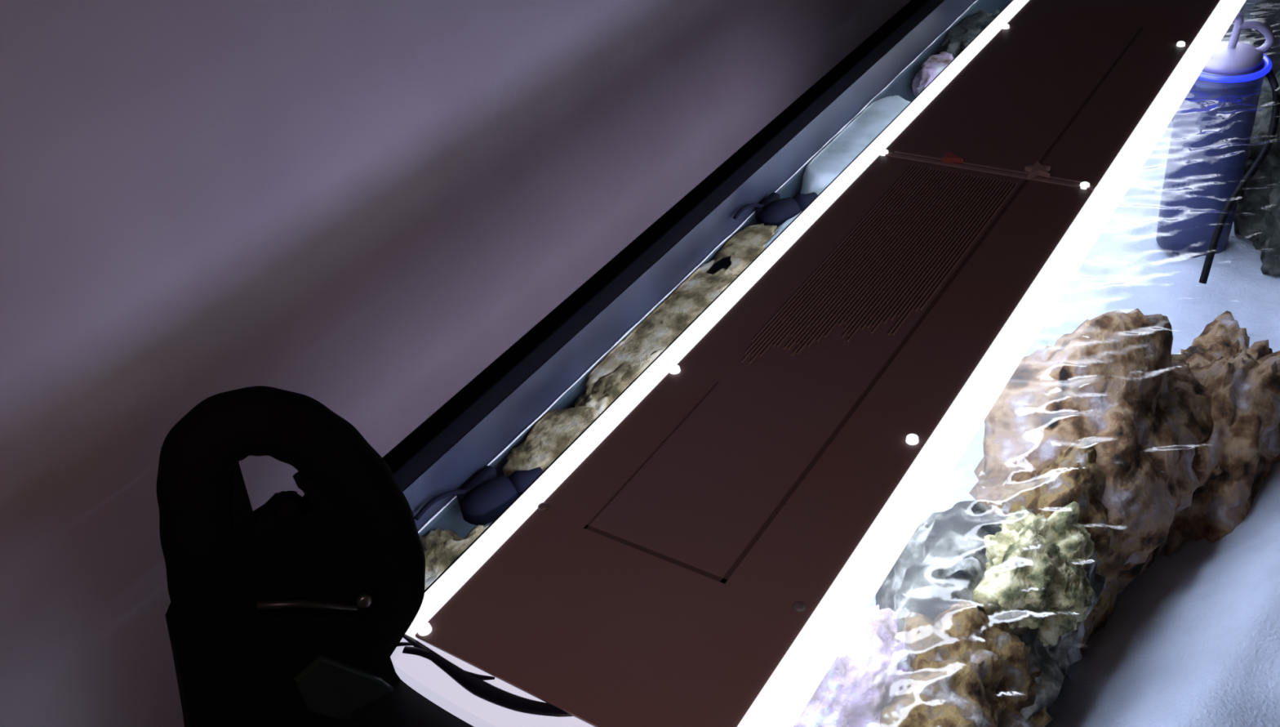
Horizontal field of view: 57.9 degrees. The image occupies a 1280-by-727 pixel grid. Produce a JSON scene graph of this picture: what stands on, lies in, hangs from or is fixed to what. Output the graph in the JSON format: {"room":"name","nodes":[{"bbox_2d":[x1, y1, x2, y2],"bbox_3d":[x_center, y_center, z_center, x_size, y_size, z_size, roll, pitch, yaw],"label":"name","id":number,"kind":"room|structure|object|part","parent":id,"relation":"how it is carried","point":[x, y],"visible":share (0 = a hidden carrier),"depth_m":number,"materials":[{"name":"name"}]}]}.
{"room":"animal exhibit","nodes":[
{"label":"animal exhibit","id":0,"kind":"room"},
{"bbox_2d":[0,0,941,726],"bbox_3d":[-0.180,-0.383,1.244,0.100,2.700,4.600,17,43,30],"label":"wall","id":1,"kind":"structure","parent":0,"point":[357,208],"depth_m":1.03,"materials":[{"name":"paint"}]},
{"bbox_2d":[1170,0,1279,121],"bbox_3d":[2.069,-1.377,2.152,2.420,2.700,0.100,17,43,30],"label":"wall","id":2,"kind":"structure","parent":0,"point":[1251,10],"depth_m":2.94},
{"bbox_3d":[0.944,1.005,1.464,2.420,0.050,4.600,17,43,30],"label":"floor","id":3,"kind":"structure","parent":0,"visible":0},
{"bbox_3d":[0.556,0.416,1.624,0.752,0.800,1.720,17,43,30],"label":"stand","id":4,"kind":"object","parent":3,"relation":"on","visible":0},
{"bbox_2d":[382,0,1012,537],"bbox_3d":[0.488,-0.049,1.285,0.759,0.358,1.727,17,43,30],"label":"aquarium","id":5,"kind":"object","parent":4,"relation":"on","point":[469,432],"visible":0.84,"depth_m":1.18,"materials":[{"name":"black glass"}]},
{"bbox_2d":[156,385,425,726],"bbox_3d":[-0.212,0.154,0.683,0.183,0.330,0.060,-23,38,-19],"label":"clamp","id":6,"kind":"object","parent":5,"relation":"attached to","point":[292,610],"visible":1,"depth_m":0.65,"materials":[{"name":"black plastic"}]},
{"bbox_3d":[-0.190,0.078,0.620,0.014,0.014,0.013,-23,38,-19],"label":"knob","id":7,"kind":"part","parent":6,"relation":"part of","materials":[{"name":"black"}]},
{"bbox_2d":[419,524,488,589],"bbox_3d":[-0.145,0.202,0.976,0.091,0.107,0.140,17,43,30],"label":"rock","id":8,"kind":"object","parent":5,"relation":"in","point":[441,548],"visible":0.12,"depth_m":0.95,"materials":[{"name":"beige stone"}]},
{"bbox_2d":[413,465,542,524],"bbox_3d":[-0.132,0.120,0.991,0.054,0.050,0.114,17,43,30],"label":"pump","id":9,"kind":"object","parent":5,"relation":"attached to","point":[486,495],"visible":0.91,"depth_m":0.99,"materials":[{"name":"black"}]},
{"bbox_3d":[-0.129,0.119,1.000,0.053,0.035,0.035,-28,40,-25],"label":"motor","id":10,"kind":"part","parent":9,"relation":"part of","materials":[{"name":"black"}]},
{"bbox_2d":[502,405,599,475],"bbox_3d":[-0.068,0.100,1.076,0.068,0.079,0.133,17,43,30],"label":"rock","id":11,"kind":"object","parent":5,"relation":"in","point":[557,428],"visible":0.34,"depth_m":1.05,"materials":[{"name":"beige stone"}]},
{"bbox_2d":[574,364,633,414],"bbox_3d":[-0.021,0.067,1.127,0.077,0.097,0.142,17,43,30],"label":"rock","id":12,"kind":"object","parent":5,"relation":"in","point":[605,390],"visible":0.2,"depth_m":1.11,"materials":[{"name":"beige stone"}]},
{"bbox_2d":[584,256,738,397],"bbox_3d":[0.046,-0.012,1.214,0.062,0.089,0.291,17,43,30],"label":"rock","id":13,"kind":"object","parent":5,"relation":"in","point":[652,335],"visible":0.43,"depth_m":1.18,"materials":[{"name":"beige stone"}]},
{"bbox_2d":[706,222,777,274],"bbox_3d":[0.123,-0.089,1.303,0.062,0.088,0.177,17,43,30],"label":"rock","id":14,"kind":"object","parent":13,"relation":"on","point":[743,247],"visible":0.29,"depth_m":1.28,"materials":[{"name":"beige stone"}]},
{"bbox_2d":[733,191,817,226],"bbox_3d":[0.159,-0.170,1.326,0.054,0.050,0.114,17,43,30],"label":"pump","id":15,"kind":"object","parent":5,"relation":"attached to","point":[773,210],"visible":0.77,"depth_m":1.32,"materials":[{"name":"black plastic"}]},
{"bbox_3d":[0.161,-0.171,1.336,0.053,0.035,0.035,-28,40,-25],"label":"motor","id":16,"kind":"part","parent":15,"relation":"part of","materials":[{"name":"black"}]},
{"bbox_2d":[764,186,826,248],"bbox_3d":[0.190,-0.131,1.345,0.062,0.085,0.233,17,43,30],"label":"rock","id":17,"kind":"object","parent":5,"relation":"in","point":[777,231],"visible":0.07,"depth_m":1.31,"materials":[{"name":"white stone"}]},
{"bbox_2d":[350,0,1245,726],"bbox_3d":[0.373,-0.209,1.180,0.254,0.050,1.664,17,43,30],"label":"light","id":18,"kind":"object","parent":5,"relation":"on","point":[706,549],"visible":0.94,"depth_m":0.86,"materials":[{"name":"black plastic"}]},
{"bbox_3d":[-0.098,0.229,0.696,0.152,0.025,0.056,17,43,30],"label":"mounting leg","id":19,"kind":"part","parent":18,"relation":"part of","materials":[{"name":"black plastic"}]},
{"bbox_3d":[0.290,-0.266,1.247,0.018,0.009,1.608,17,43,30],"label":"edge rail","id":20,"kind":"part","parent":18,"relation":"part of","materials":[{"name":"white plastic"}]},
{"bbox_3d":[0.166,-0.032,0.947,0.105,0.001,0.571,17,43,30],"label":"panel","id":21,"kind":"part","parent":18,"relation":"part of","materials":[{"name":"brown"}]},
{"bbox_2d":[741,164,1018,364],"bbox_3d":[0.216,-0.087,1.010,0.108,0.001,0.356,17,43,30],"label":"vent grille","id":22,"kind":"object","parent":18,"relation":"attached to","point":[868,295],"depth_m":1.00,"materials":[{"name":"black"}]},
{"bbox_3d":[0.484,-0.204,1.133,0.021,0.019,1.608,17,43,30],"label":"edge rail","id":23,"kind":"part","parent":18,"relation":"part of","materials":[{"name":"white plastic"}]},
{"bbox_2d":[800,95,910,193],"bbox_3d":[0.295,-0.254,1.496,0.073,0.089,0.310,17,43,30],"label":"rock","id":24,"kind":"object","parent":5,"relation":"in","point":[845,147],"visible":0.38,"depth_m":1.46,"materials":[{"name":"white stone"}]},
{"bbox_2d":[911,51,953,96],"bbox_3d":[0.429,-0.394,1.651,0.068,0.078,0.130,17,43,30],"label":"rock","id":25,"kind":"object","parent":5,"relation":"in","point":[934,64],"visible":0.36,"depth_m":1.62,"materials":[{"name":"stone"}]},
{"bbox_2d":[941,8,999,58],"bbox_3d":[0.509,-0.460,1.748,0.071,0.105,0.224,17,43,30],"label":"rock","id":26,"kind":"object","parent":5,"relation":"in","point":[958,37],"visible":0.28,"depth_m":1.71,"materials":[{"name":"grey stone"}]},
{"bbox_2d":[869,121,1279,726],"bbox_3d":[0.496,0.004,1.323,0.704,0.180,1.674,17,43,30],"label":"sand","id":27,"kind":"object","parent":5,"relation":"in","point":[1193,639],"visible":0.19,"depth_m":1.07,"materials":[{"name":"white sand"}]},
{"bbox_2d":[880,600,1053,726],"bbox_3d":[0.241,0.286,0.924,0.189,0.185,0.193,17,43,30],"label":"rock","id":28,"kind":"object","parent":27,"relation":"on","point":[970,668],"visible":0.66,"depth_m":0.89,"materials":[{"name":"brown stone"}]},
{"bbox_2d":[793,604,914,726],"bbox_3d":[0.159,0.271,0.915,0.123,0.164,0.186,17,43,30],"label":"rock","id":29,"kind":"object","parent":28,"relation":"on","point":[872,667],"visible":0.48,"depth_m":0.86,"materials":[{"name":"stone"}]},
{"bbox_2d":[875,500,1106,722],"bbox_3d":[0.280,0.239,0.996,0.178,0.200,0.300,17,43,30],"label":"rock","id":30,"kind":"object","parent":27,"relation":"on","point":[941,565],"visible":0.42,"depth_m":0.97,"materials":[{"name":"grey stone"}]},
{"bbox_2d":[971,501,1095,646],"bbox_3d":[0.327,0.176,0.974,0.102,0.135,0.154,4,38,17],"label":"coral","id":31,"kind":"object","parent":30,"relation":"on","point":[1034,576],"visible":0.87,"depth_m":0.92},
{"bbox_2d":[987,436,1125,651],"bbox_3d":[0.399,0.153,1.100,0.131,0.221,0.265,17,43,30],"label":"rock","id":32,"kind":"object","parent":27,"relation":"on","point":[1075,475],"visible":0.35,"depth_m":1.02,"materials":[{"name":"brown stone"}]},
{"bbox_2d":[968,307,1213,587],"bbox_3d":[0.455,0.078,1.169,0.210,0.268,0.449,17,43,30],"label":"rock","id":33,"kind":"object","parent":27,"relation":"on","point":[1116,381],"visible":0.78,"depth_m":1.09,"materials":[{"name":"brown stone"}]},
{"bbox_2d":[1155,12,1279,284],"bbox_3d":[0.753,-0.262,1.479,0.111,0.330,0.258,-2,36,8],"label":"skimmer","id":34,"kind":"object","parent":27,"relation":"on","point":[1202,188],"visible":0.79,"depth_m":1.50,"materials":[{"name":"blue plastic"}]},
{"bbox_3d":[0.747,-0.394,1.475,0.086,0.018,0.086,17,43,30],"label":"lid","id":35,"kind":"part","parent":34,"relation":"part of","materials":[{"name":"white plastic"}]},
{"bbox_3d":[0.760,-0.235,1.448,0.040,0.206,0.217,17,43,30],"label":"power cord","id":36,"kind":"part","parent":34,"relation":"part of","materials":[{"name":"black plastic"}]},
{"bbox_2d":[1164,310,1279,556],"bbox_3d":[0.627,0.055,1.242,0.145,0.178,0.355,17,43,30],"label":"rock","id":37,"kind":"object","parent":27,"relation":"on","point":[1242,449],"visible":0.54,"depth_m":1.16,"materials":[{"name":"brown stone"}]},
{"bbox_2d":[1233,70,1279,244],"bbox_3d":[0.933,-0.318,1.667,0.349,0.208,0.264,-25,39,-22],"label":"rock","id":38,"kind":"object","parent":27,"relation":"on","point":[1249,218],"visible":0.3,"depth_m":1.58,"materials":[{"name":"grey stone"}]},
{"bbox_2d":[1252,167,1279,275],"bbox_3d":[0.934,-0.212,1.549,0.186,0.175,0.323,17,43,30],"label":"rock","id":39,"kind":"object","parent":27,"relation":"on","point":[1269,249],"visible":0.94,"depth_m":1.54,"materials":[{"name":"grey stone"}]},
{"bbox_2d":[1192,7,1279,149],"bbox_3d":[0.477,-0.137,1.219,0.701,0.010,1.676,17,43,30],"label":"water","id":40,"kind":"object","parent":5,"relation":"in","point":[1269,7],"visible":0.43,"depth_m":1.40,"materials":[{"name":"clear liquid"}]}
]}

